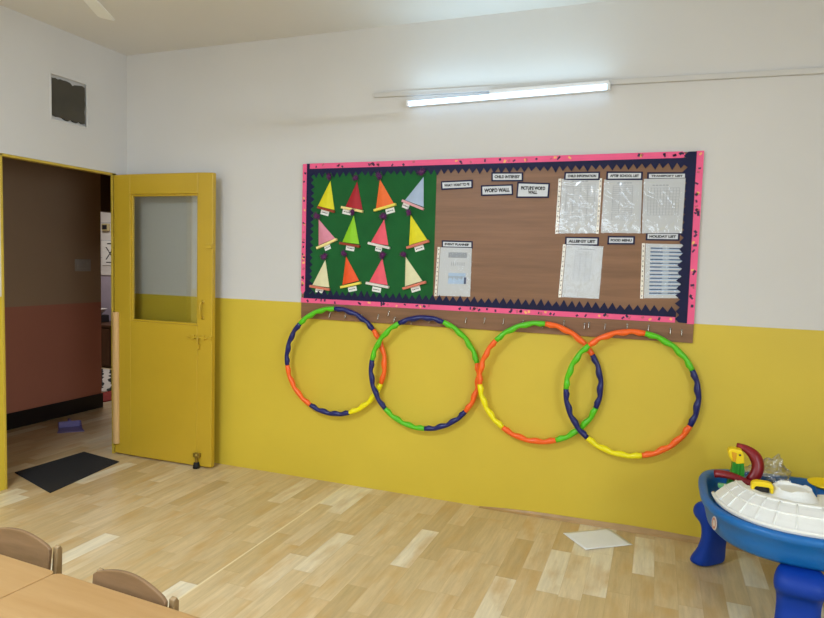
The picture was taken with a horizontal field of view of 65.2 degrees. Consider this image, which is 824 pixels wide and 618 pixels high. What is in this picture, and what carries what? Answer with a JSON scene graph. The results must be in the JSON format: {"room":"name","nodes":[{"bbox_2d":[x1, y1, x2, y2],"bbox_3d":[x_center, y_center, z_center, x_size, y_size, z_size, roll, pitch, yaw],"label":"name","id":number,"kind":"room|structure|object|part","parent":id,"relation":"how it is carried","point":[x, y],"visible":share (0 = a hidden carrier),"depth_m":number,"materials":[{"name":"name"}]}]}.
{"room":"classroom","nodes":[
{"label":"classroom","id":0,"kind":"room"},
{"bbox_2d":[2,157,110,413],"bbox_3d":[-3.316,-0.307,5.305,0.100,2.600,6.100,3,4,21],"label":"wall","id":1,"kind":"structure","parent":0,"point":[52,214],"depth_m":5.62,"materials":[{"name":"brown paint"}]},
{"bbox_2d":[6,393,102,429],"bbox_3d":[-3.729,0.981,4.385,0.116,0.135,3.946,3,4,21],"label":"baseboard","id":2,"kind":"structure","parent":1,"relation":"attached to","point":[22,418],"depth_m":5.69,"materials":[{"name":"black wood"}]},
{"bbox_2d":[75,259,90,270],"bbox_3d":[-3.018,-0.402,5.915,0.014,0.110,0.170,3,4,21],"label":"switch plate","id":3,"kind":"object","parent":1,"relation":"attached to","point":[80,264],"visible":1,"depth_m":5.91,"materials":[{"name":"plastic"}]},
{"bbox_2d":[0,5,126,490],"bbox_3d":[-3.277,-0.216,1.810,0.040,2.907,6.400,3,4,21],"label":"wall","id":4,"kind":"structure","parent":0,"point":[30,47],"depth_m":4.13,"materials":[{"name":"white paint"}]},
{"bbox_2d":[0,153,115,489],"bbox_3d":[-2.340,0.067,4.315,0.048,2.046,0.879,3,4,21],"label":"trim","id":5,"kind":"structure","parent":4,"relation":"attached to","point":[1,154],"depth_m":3.96,"materials":[{"name":"yellow wood"}]},
{"bbox_2d":[49,70,88,128],"bbox_3d":[-2.277,-1.377,4.264,0.038,0.310,0.298,3,4,21],"label":"air vent","id":6,"kind":"object","parent":4,"relation":"in","point":[67,94],"visible":1,"depth_m":4.26,"materials":[{"name":"black metal"}]},
{"bbox_2d":[112,172,215,468],"bbox_3d":[-1.768,0.074,4.532,0.866,2.034,0.078,3,4,20],"label":"door","id":7,"kind":"structure","parent":4,"relation":"in","point":[163,372],"depth_m":4.55,"materials":[{"name":"yellow wood"}]},
{"bbox_3d":[-1.435,0.008,4.389,0.022,0.135,0.041,3,4,20],"label":"pull handle","id":8,"kind":"part","parent":7,"relation":"part of","materials":[{"name":"yellow metal"}]},
{"bbox_2d":[101,212,110,320],"bbox_3d":[-4.080,-0.580,8.898,6.600,2.600,0.115,3,4,21],"label":"wall","id":9,"kind":"structure","parent":0,"point":[105,217],"depth_m":8.92,"materials":[{"name":"white paint"}]},
{"bbox_2d":[101,224,109,230],"bbox_3d":[-4.202,-1.121,8.839,0.120,0.100,0.046,3,4,21],"label":"wall socket","id":10,"kind":"object","parent":9,"relation":"attached to","point":[104,227],"visible":1,"depth_m":8.82,"materials":[{"name":"plastic"}]},
{"bbox_2d":[102,240,110,264],"bbox_3d":[-4.149,-0.769,8.859,0.280,0.340,0.006,3,4,21],"label":"notice","id":11,"kind":"object","parent":9,"relation":"attached to","point":[106,245],"visible":0.64,"depth_m":8.88,"materials":[{"name":"white paper"}]},
{"bbox_2d":[0,0,612,55],"bbox_3d":[-0.229,-1.545,0.619,6.440,0.080,6.500,3,4,21],"label":"ceiling","id":12,"kind":"structure","parent":0,"point":[138,26],"depth_m":3.85,"materials":[{"name":"paint"}]},
{"bbox_2d":[84,0,114,20],"bbox_3d":[-1.268,-1.484,2.485,0.938,0.355,1.069,3,4,21],"label":"ceiling fan","id":13,"kind":"object","parent":12,"relation":"hanging from","point":[96,6],"visible":1,"depth_m":3.01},
{"bbox_2d":[0,366,823,617],"bbox_3d":[-2.822,1.171,3.434,13.000,0.060,9.600,3,4,21],"label":"floor","id":14,"kind":"structure","parent":0,"point":[225,541],"depth_m":3.27,"materials":[{"name":"wood"}]},
{"bbox_2d":[0,554,53,598],"bbox_3d":[-1.748,1.025,1.933,1.199,0.500,0.600,3,4,24],"label":"table","id":15,"kind":"object","parent":14,"relation":"on","point":[15,575],"visible":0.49,"depth_m":1.92,"materials":[{"name":"brown wood"}]},
{"bbox_2d":[0,527,61,573],"bbox_3d":[-1.385,1.011,2.019,0.340,0.536,0.388,3,4,21],"label":"chair","id":16,"kind":"object","parent":14,"relation":"on","point":[16,543],"visible":0.55,"depth_m":2.13,"materials":[{"name":"brown wood"}]},
{"bbox_3d":[-1.178,1.027,2.115,0.020,0.501,0.063,3,4,21],"label":"leg","id":17,"kind":"part","parent":16,"relation":"part of","materials":[{"name":"brown wood"}]},
{"bbox_2d":[15,452,118,492],"bbox_3d":[-2.323,1.087,4.348,0.524,0.006,0.705,3,4,21],"label":"doormat","id":18,"kind":"object","parent":14,"relation":"on","point":[52,476],"visible":1,"depth_m":4.33,"materials":[{"name":"black rubber"}]},
{"bbox_2d":[57,418,83,432],"bbox_3d":[-2.869,0.971,5.408,0.200,0.060,0.312,-1,5,-31],"label":"dustpan","id":19,"kind":"object","parent":14,"relation":"on","point":[68,426],"visible":1,"depth_m":5.41,"materials":[{"name":"purple plastic"}]},
{"bbox_2d":[0,573,199,617],"bbox_3d":[-0.652,1.090,1.447,1.199,0.500,0.600,3,4,24],"label":"table","id":20,"kind":"object","parent":14,"relation":"on","point":[58,595],"visible":1,"depth_m":1.77,"materials":[{"name":"brown wood"}]},
{"bbox_2d":[101,321,111,366],"bbox_3d":[-4.270,0.443,8.686,1.040,0.540,0.498,3,4,21],"label":"base cabinet","id":21,"kind":"object","parent":14,"relation":"on","point":[105,326],"visible":0.13,"depth_m":8.32,"materials":[{"name":"wood"}]},
{"bbox_2d":[101,314,108,322],"bbox_3d":[-4.268,0.124,8.644,0.300,0.098,0.240,3,4,21],"label":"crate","id":22,"kind":"object","parent":21,"relation":"on","point":[104,318],"visible":0.24,"depth_m":8.64,"materials":[{"name":"plastic"}]},
{"bbox_3d":[-4.116,0.478,8.391,0.470,0.460,0.018,3,4,21],"label":"door","id":23,"kind":"part","parent":21,"relation":"part of","materials":[{"name":"brown wood"}]},
{"bbox_2d":[101,369,111,391],"bbox_3d":[-3.716,0.820,7.589,1.350,0.010,1.050,3,4,21],"label":"rug","id":24,"kind":"object","parent":14,"relation":"on","point":[106,374],"visible":0.21,"depth_m":7.48,"materials":[{"name":"white fabric"}]},
{"bbox_2d":[103,391,111,401],"bbox_3d":[-3.119,0.898,6.706,0.340,0.012,0.520,3,4,21],"label":"rug","id":25,"kind":"object","parent":14,"relation":"on","point":[107,396],"visible":0.23,"depth_m":6.62,"materials":[{"name":"red fabric"}]},
{"bbox_2d":[92,568,178,610],"bbox_3d":[-0.906,1.044,1.749,0.340,0.536,0.388,4,5,29],"label":"chair","id":26,"kind":"object","parent":14,"relation":"on","point":[126,582],"visible":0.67,"depth_m":1.86,"materials":[{"name":"brown wood"}]},
{"bbox_3d":[-0.687,1.062,1.815,0.020,0.501,0.063,4,5,29],"label":"leg","id":27,"kind":"part","parent":26,"relation":"part of","materials":[{"name":"brown wood"}]},
{"bbox_2d":[563,528,632,549],"bbox_3d":[1.002,1.240,3.488,0.289,0.006,0.226,0,4,-18],"label":"paper sheet","id":28,"kind":"object","parent":14,"relation":"on","point":[599,538],"visible":1,"depth_m":3.48,"materials":[{"name":"white paper"}]},
{"bbox_2d":[690,469,823,617],"bbox_3d":[1.707,1.081,2.801,0.878,0.462,0.905,3,4,21],"label":"table","id":29,"kind":"object","parent":14,"relation":"on","point":[798,581],"visible":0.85,"depth_m":2.52,"materials":[{"name":"blue plastic"}]},
{"bbox_3d":[1.494,1.113,3.232,0.187,0.326,0.120,0,4,-24],"label":"leg","id":30,"kind":"part","parent":29,"relation":"part of","materials":[{"name":"blue plastic"}]},
{"bbox_2d":[714,443,763,487],"bbox_3d":[1.530,0.780,3.013,0.226,0.286,0.119,2,4,10],"label":"parrot","id":31,"kind":"object","parent":29,"relation":"on","point":[737,470],"visible":0.71,"depth_m":3.00,"materials":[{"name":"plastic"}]},
{"bbox_3d":[1.516,0.814,3.037,0.080,0.215,0.053,3,4,21],"label":"post","id":32,"kind":"part","parent":31,"relation":"part of","materials":[{"name":"green plastic"}]},
{"bbox_2d":[698,469,823,571],"bbox_3d":[1.690,0.918,2.813,0.800,0.140,0.848,3,4,21],"label":"basin","id":33,"kind":"object","parent":29,"relation":"in","point":[794,553],"depth_m":2.55,"materials":[{"name":"plastic"}]},
{"bbox_2d":[711,479,823,538],"bbox_3d":[1.665,0.803,2.619,0.744,0.112,0.451,2,4,8],"label":"deck","id":34,"kind":"object","parent":29,"relation":"on","point":[783,506],"visible":1,"depth_m":2.62,"materials":[{"name":"white plastic"}]},
{"bbox_2d":[807,477,823,489],"bbox_3d":[1.911,0.810,2.958,0.170,0.023,0.170,3,4,21],"label":"tray","id":35,"kind":"object","parent":34,"relation":"on","point":[818,482],"visible":1,"depth_m":3.00,"materials":[{"name":"yellow plastic"}]},
{"bbox_3d":[1.488,1.165,2.483,0.187,0.326,0.120,4,5,28],"label":"leg","id":36,"kind":"part","parent":29,"relation":"part of","materials":[{"name":"blue plastic"}]},
{"bbox_2d":[816,487,823,496],"bbox_3d":[1.905,0.879,2.965,0.090,0.115,0.090,3,4,21],"label":"cup","id":37,"kind":"object","parent":29,"relation":"on","point":[818,491],"visible":0.21,"depth_m":2.95,"materials":[{"name":"plastic"}]},
{"bbox_3d":[1.695,0.881,3.088,0.140,0.082,0.140,3,4,21],"label":"tub","id":38,"kind":"object","parent":29,"relation":"on","visible":0},
{"bbox_2d":[744,456,790,482],"bbox_3d":[1.687,0.760,3.081,0.228,0.156,0.126,3,4,21],"label":"plastic bag","id":39,"kind":"object","parent":38,"relation":"on","point":[779,456],"visible":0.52,"depth_m":3.07,"materials":[{"name":"clear plastic"}]},
{"bbox_2d":[127,0,823,537],"bbox_3d":[0.871,-0.232,3.707,6.440,2.907,0.100,3,4,21],"label":"wall","id":40,"kind":"structure","parent":0,"point":[251,115],"depth_m":3.76,"materials":[{"name":"white paint"}]},
{"bbox_2d":[301,151,703,342],"bbox_3d":[0.390,-0.381,3.808,2.387,1.008,0.039,3,4,21],"label":"notice board","id":41,"kind":"object","parent":40,"relation":"attached to","point":[516,259],"visible":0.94,"depth_m":3.78,"materials":[{"name":"laminate"}]},
{"bbox_3d":[-0.666,-0.501,4.207,0.064,0.884,0.001,3,4,21],"label":"zigzag trim","id":42,"kind":"part","parent":41,"relation":"part of","materials":[{"name":"paper"}]},
{"bbox_2d":[309,253,329,290],"bbox_3d":[-0.600,-0.245,4.180,0.146,0.248,0.032,3,4,21],"label":"cutout","id":43,"kind":"object","parent":41,"relation":"attached to","point":[321,279],"visible":1,"depth_m":4.18},
{"bbox_2d":[320,209,328,215],"bbox_3d":[-0.563,-0.621,4.160,0.066,0.044,0.002,3,4,21],"label":"name tag","id":44,"kind":"object","parent":41,"relation":"attached to","point":[323,212],"visible":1,"depth_m":4.16,"materials":[{"name":"white paper"}]},
{"bbox_2d":[313,212,337,248],"bbox_3d":[-0.562,-0.507,4.150,0.174,0.244,0.032,3,4,21],"label":"cutout","id":45,"kind":"object","parent":41,"relation":"attached to","point":[325,237],"visible":1,"depth_m":4.16},
{"bbox_2d":[317,173,334,212],"bbox_3d":[-0.553,-0.745,4.133,0.126,0.252,0.032,3,4,21],"label":"cutout","id":46,"kind":"object","parent":41,"relation":"attached to","point":[326,202],"visible":1,"depth_m":4.13,"materials":[{"name":"paper"}]},
{"bbox_2d":[324,244,330,250],"bbox_3d":[-0.546,-0.398,4.167,0.052,0.045,0.002,3,4,21],"label":"name tag","id":47,"kind":"object","parent":41,"relation":"attached to","point":[327,247],"visible":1,"depth_m":4.17,"materials":[{"name":"white paper"}]},
{"bbox_2d":[285,306,386,415],"bbox_3d":[-0.498,0.338,4.147,0.712,0.711,0.036,3,4,17],"label":"hoop","id":48,"kind":"object","parent":41,"relation":"hanging from","point":[312,314],"visible":0.97,"depth_m":4.14},
{"bbox_2d":[342,209,350,214],"bbox_3d":[-0.415,-0.617,4.104,0.065,0.041,0.002,3,4,21],"label":"name tag","id":49,"kind":"object","parent":41,"relation":"attached to","point":[345,211],"visible":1,"depth_m":4.10,"materials":[{"name":"white paper"}]},
{"bbox_2d":[339,208,360,247],"bbox_3d":[-0.395,-0.515,4.086,0.144,0.248,0.032,3,4,21],"label":"cutout","id":50,"kind":"object","parent":41,"relation":"attached to","point":[351,236],"visible":1,"depth_m":4.09,"materials":[{"name":"paper"}]},
{"bbox_2d":[346,245,354,250],"bbox_3d":[-0.394,-0.387,4.109,0.064,0.039,0.002,3,4,21],"label":"name tag","id":51,"kind":"object","parent":41,"relation":"attached to","point":[350,248],"visible":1,"depth_m":4.11,"materials":[{"name":"white paper"}]},
{"bbox_2d":[340,250,361,287],"bbox_3d":[-0.390,-0.254,4.100,0.145,0.251,0.032,3,4,21],"label":"cutout","id":52,"kind":"object","parent":41,"relation":"attached to","point":[350,276],"visible":1,"depth_m":4.11},
{"bbox_2d":[341,175,363,212],"bbox_3d":[-0.378,-0.728,4.067,0.153,0.239,0.032,3,4,21],"label":"cutout","id":53,"kind":"object","parent":41,"relation":"attached to","point":[354,201],"visible":1,"depth_m":4.07},
{"bbox_2d":[348,286,356,291],"bbox_3d":[-0.381,-0.128,4.120,0.066,0.044,0.002,3,4,21],"label":"name tag","id":54,"kind":"object","parent":41,"relation":"attached to","point":[353,288],"visible":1,"depth_m":4.12,"materials":[{"name":"white paper"}]},
{"bbox_3d":[-0.282,-0.470,4.063,0.899,0.864,0.001,3,4,21],"label":"green panel","id":55,"kind":"part","parent":41,"relation":"part of","materials":[{"name":"paper"}]},
{"bbox_2d":[372,286,380,292],"bbox_3d":[-0.223,-0.122,4.059,0.064,0.039,0.002,3,4,21],"label":"name tag","id":56,"kind":"object","parent":41,"relation":"attached to","point":[375,289],"visible":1,"depth_m":4.06,"materials":[{"name":"white paper"}]},
{"bbox_2d":[365,251,388,287],"bbox_3d":[-0.216,-0.248,4.034,0.158,0.233,0.032,3,4,21],"label":"cutout","id":57,"kind":"object","parent":41,"relation":"attached to","point":[379,276],"visible":1,"depth_m":4.03},
{"bbox_2d":[375,246,381,251],"bbox_3d":[-0.209,-0.375,4.039,0.049,0.039,0.002,3,4,21],"label":"name tag","id":58,"kind":"object","parent":41,"relation":"attached to","point":[379,249],"visible":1,"depth_m":4.04,"materials":[{"name":"white paper"}]},
{"bbox_2d":[368,212,390,248],"bbox_3d":[-0.206,-0.490,4.015,0.151,0.232,0.032,3,4,21],"label":"cutout","id":59,"kind":"object","parent":41,"relation":"attached to","point":[380,237],"visible":1,"depth_m":4.01},
{"bbox_2d":[373,171,396,211],"bbox_3d":[-0.168,-0.728,3.986,0.149,0.249,0.032,3,4,21],"label":"cutout","id":60,"kind":"object","parent":41,"relation":"attached to","point":[384,201],"visible":1,"depth_m":4.00},
{"bbox_2d":[385,207,394,213],"bbox_3d":[-0.136,-0.609,3.997,0.066,0.045,0.002,3,4,21],"label":"name tag","id":61,"kind":"object","parent":41,"relation":"attached to","point":[390,210],"visible":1,"depth_m":4.00,"materials":[{"name":"white paper"}]},
{"bbox_2d":[402,203,409,208],"bbox_3d":[-0.039,-0.633,3.959,0.052,0.045,0.002,3,4,21],"label":"name tag","id":62,"kind":"object","parent":41,"relation":"attached to","point":[406,206],"visible":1,"depth_m":3.96,"materials":[{"name":"white paper"}]},
{"bbox_2d":[399,251,425,289],"bbox_3d":[0.003,-0.236,3.950,0.178,0.242,0.032,3,4,21],"label":"cutout","id":63,"kind":"object","parent":41,"relation":"attached to","point":[411,276],"visible":1,"depth_m":3.96},
{"bbox_2d":[401,167,424,209],"bbox_3d":[0.011,-0.731,3.918,0.155,0.260,0.032,3,4,21],"label":"cutout","id":64,"kind":"object","parent":41,"relation":"attached to","point":[416,196],"visible":1,"depth_m":3.92},
{"bbox_2d":[411,285,420,292],"bbox_3d":[0.023,-0.123,3.965,0.067,0.048,0.002,3,4,21],"label":"name tag","id":65,"kind":"object","parent":41,"relation":"attached to","point":[416,288],"visible":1,"depth_m":3.96,"materials":[{"name":"white paper"}]},
{"bbox_2d":[405,209,429,248],"bbox_3d":[0.030,-0.489,3.925,0.158,0.248,0.032,3,4,21],"label":"cutout","id":66,"kind":"object","parent":41,"relation":"attached to","point":[416,235],"visible":1,"depth_m":3.94},
{"bbox_2d":[414,245,423,251],"bbox_3d":[0.045,-0.371,3.942,0.066,0.047,0.002,3,4,21],"label":"name tag","id":67,"kind":"object","parent":41,"relation":"attached to","point":[421,247],"visible":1,"depth_m":3.94,"materials":[{"name":"white paper"}]},
{"bbox_2d":[369,315,478,430],"bbox_3d":[0.069,0.393,3.933,0.712,0.711,0.036,3,4,17],"label":"hoop","id":68,"kind":"object","parent":41,"relation":"hanging from","point":[447,324],"visible":0.98,"depth_m":3.92},
{"bbox_2d":[434,247,471,296],"bbox_3d":[0.246,-0.221,3.872,0.229,0.298,0.003,3,4,21],"label":"document sleeve","id":69,"kind":"object","parent":41,"relation":"attached to","point":[454,267],"visible":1,"depth_m":3.87,"materials":[{"name":"paper"}]},
{"bbox_2d":[441,180,472,189],"bbox_3d":[0.266,-0.738,3.832,0.199,0.058,0.001,3,4,21],"label":"notice sign","id":70,"kind":"object","parent":41,"relation":"attached to","point":[459,184],"visible":1,"depth_m":3.83,"materials":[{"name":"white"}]},
{"bbox_2d":[442,240,472,248],"bbox_3d":[0.270,-0.387,3.857,0.195,0.047,0.001,3,4,21],"label":"notice sign","id":71,"kind":"object","parent":41,"relation":"attached to","point":[445,243],"visible":1,"depth_m":3.85,"materials":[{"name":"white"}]},
{"bbox_3d":[0.348,-0.048,3.843,2.274,0.067,0.001,3,4,21],"label":"zigzag trim","id":72,"kind":"part","parent":41,"relation":"part of","materials":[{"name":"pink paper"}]},
{"bbox_2d":[481,184,512,195],"bbox_3d":[0.494,-0.691,3.748,0.194,0.066,0.001,3,4,21],"label":"notice sign","id":73,"kind":"object","parent":41,"relation":"attached to","point":[505,189],"visible":1,"depth_m":3.75,"materials":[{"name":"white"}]},
{"bbox_3d":[0.398,-0.819,3.779,2.314,0.063,0.001,3,4,21],"label":"zigzag trim","id":74,"kind":"part","parent":41,"relation":"part of","materials":[{"name":"paper"}]},
{"bbox_2d":[491,172,522,180],"bbox_3d":[0.549,-0.763,3.722,0.188,0.057,0.001,3,4,21],"label":"notice sign","id":75,"kind":"object","parent":41,"relation":"attached to","point":[495,176],"visible":1,"depth_m":3.72,"materials":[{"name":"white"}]},
{"bbox_2d":[516,182,549,197],"bbox_3d":[0.689,-0.679,3.674,0.190,0.093,0.001,3,4,21],"label":"notice sign","id":76,"kind":"object","parent":41,"relation":"attached to","point":[524,189],"visible":1,"depth_m":3.67,"materials":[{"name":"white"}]},
{"bbox_2d":[477,321,602,443],"bbox_3d":[0.723,0.421,3.685,0.711,0.711,0.036,3,4,17],"label":"hoop","id":77,"kind":"object","parent":41,"relation":"hanging from","point":[579,339],"visible":0.98,"depth_m":3.67},
{"bbox_2d":[555,178,601,233],"bbox_3d":[0.926,-0.573,3.591,0.242,0.308,0.004,3,4,21],"label":"document sleeve","id":78,"kind":"object","parent":41,"relation":"attached to","point":[579,209],"visible":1,"depth_m":3.59,"materials":[{"name":"plastic"}]},
{"bbox_2d":[558,244,602,298],"bbox_3d":[0.944,-0.210,3.606,0.236,0.301,0.003,3,4,21],"label":"document sleeve","id":79,"kind":"object","parent":41,"relation":"attached to","point":[583,264],"visible":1,"depth_m":3.61,"materials":[{"name":"paper"}]},
{"bbox_2d":[565,237,598,245],"bbox_3d":[0.948,-0.378,3.598,0.184,0.051,0.001,3,4,21],"label":"notice sign","id":80,"kind":"object","parent":41,"relation":"attached to","point":[585,241],"visible":1,"depth_m":3.60,"materials":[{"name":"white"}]},
{"bbox_2d":[564,172,599,179],"bbox_3d":[0.941,-0.737,3.574,0.194,0.049,0.001,3,4,21],"label":"notice sign","id":81,"kind":"object","parent":41,"relation":"attached to","point":[567,175],"visible":1,"depth_m":3.57,"materials":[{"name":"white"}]},
{"bbox_2d":[607,236,634,244],"bbox_3d":[1.141,-0.375,3.519,0.143,0.047,0.001,3,4,21],"label":"notice sign","id":82,"kind":"object","parent":41,"relation":"attached to","point":[617,240],"visible":1,"depth_m":3.52,"materials":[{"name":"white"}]},
{"bbox_2d":[601,179,641,232],"bbox_3d":[1.142,-0.559,3.509,0.211,0.295,0.004,3,4,21],"label":"document sleeve","id":83,"kind":"object","parent":41,"relation":"attached to","point":[621,210],"visible":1,"depth_m":3.51,"materials":[{"name":"plastic"}]},
{"bbox_2d":[606,171,642,179],"bbox_3d":[1.151,-0.723,3.494,0.188,0.051,0.001,3,4,21],"label":"notice sign","id":84,"kind":"object","parent":41,"relation":"attached to","point":[610,175],"visible":1,"depth_m":3.50,"materials":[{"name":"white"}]},
{"bbox_2d":[563,329,700,458],"bbox_3d":[1.188,0.463,3.509,0.711,0.712,0.036,3,4,17],"label":"hoop","id":85,"kind":"object","parent":41,"relation":"hanging from","point":[675,441],"visible":1,"depth_m":3.49},
{"bbox_2d":[640,243,682,298],"bbox_3d":[1.345,-0.200,3.453,0.229,0.300,0.003,3,4,21],"label":"document sleeve","id":86,"kind":"object","parent":41,"relation":"attached to","point":[662,261],"visible":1,"depth_m":3.46,"materials":[{"name":"paper"}]},
{"bbox_2d":[646,233,679,240],"bbox_3d":[1.340,-0.388,3.447,0.170,0.045,0.001,3,4,21],"label":"notice sign","id":87,"kind":"object","parent":41,"relation":"attached to","point":[649,236],"visible":1,"depth_m":3.45,"materials":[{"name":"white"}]},
{"bbox_2d":[642,178,685,232],"bbox_3d":[1.336,-0.547,3.428,0.211,0.293,0.004,3,4,21],"label":"document sleeve","id":88,"kind":"object","parent":41,"relation":"attached to","point":[663,199],"visible":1,"depth_m":3.43,"materials":[{"name":"plastic"}]},
{"bbox_2d":[647,172,686,179],"bbox_3d":[1.350,-0.706,3.416,0.196,0.043,0.001,3,4,21],"label":"notice sign","id":89,"kind":"object","parent":41,"relation":"attached to","point":[650,175],"visible":1,"depth_m":3.42,"materials":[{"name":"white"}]},
{"bbox_3d":[1.442,-0.375,3.402,0.065,0.900,0.001,3,4,21],"label":"zigzag trim","id":90,"kind":"part","parent":41,"relation":"part of","materials":[{"name":"paper"}]},
{"bbox_2d":[406,80,610,107],"bbox_3d":[0.524,-1.225,3.693,1.176,0.072,0.064,3,4,21],"label":"lamp","id":91,"kind":"object","parent":40,"relation":"attached to","point":[595,86],"visible":1,"depth_m":3.63,"materials":[{"name":"white plastic"}]},
{"bbox_2d":[374,67,823,97],"bbox_3d":[1.755,-1.183,3.247,4.260,0.095,0.022,3,4,21],"label":"cable trunking","id":92,"kind":"object","parent":40,"relation":"attached to","point":[804,71],"visible":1,"depth_m":3.42,"materials":[{"name":"white plastic"}]},
{"bbox_2d":[479,506,744,551],"bbox_3d":[2.041,1.272,3.281,3.500,0.033,0.026,3,4,21],"label":"baseboard","id":93,"kind":"structure","parent":40,"relation":"attached to","point":[621,527],"depth_m":3.63,"materials":[{"name":"wood"}]}
]}

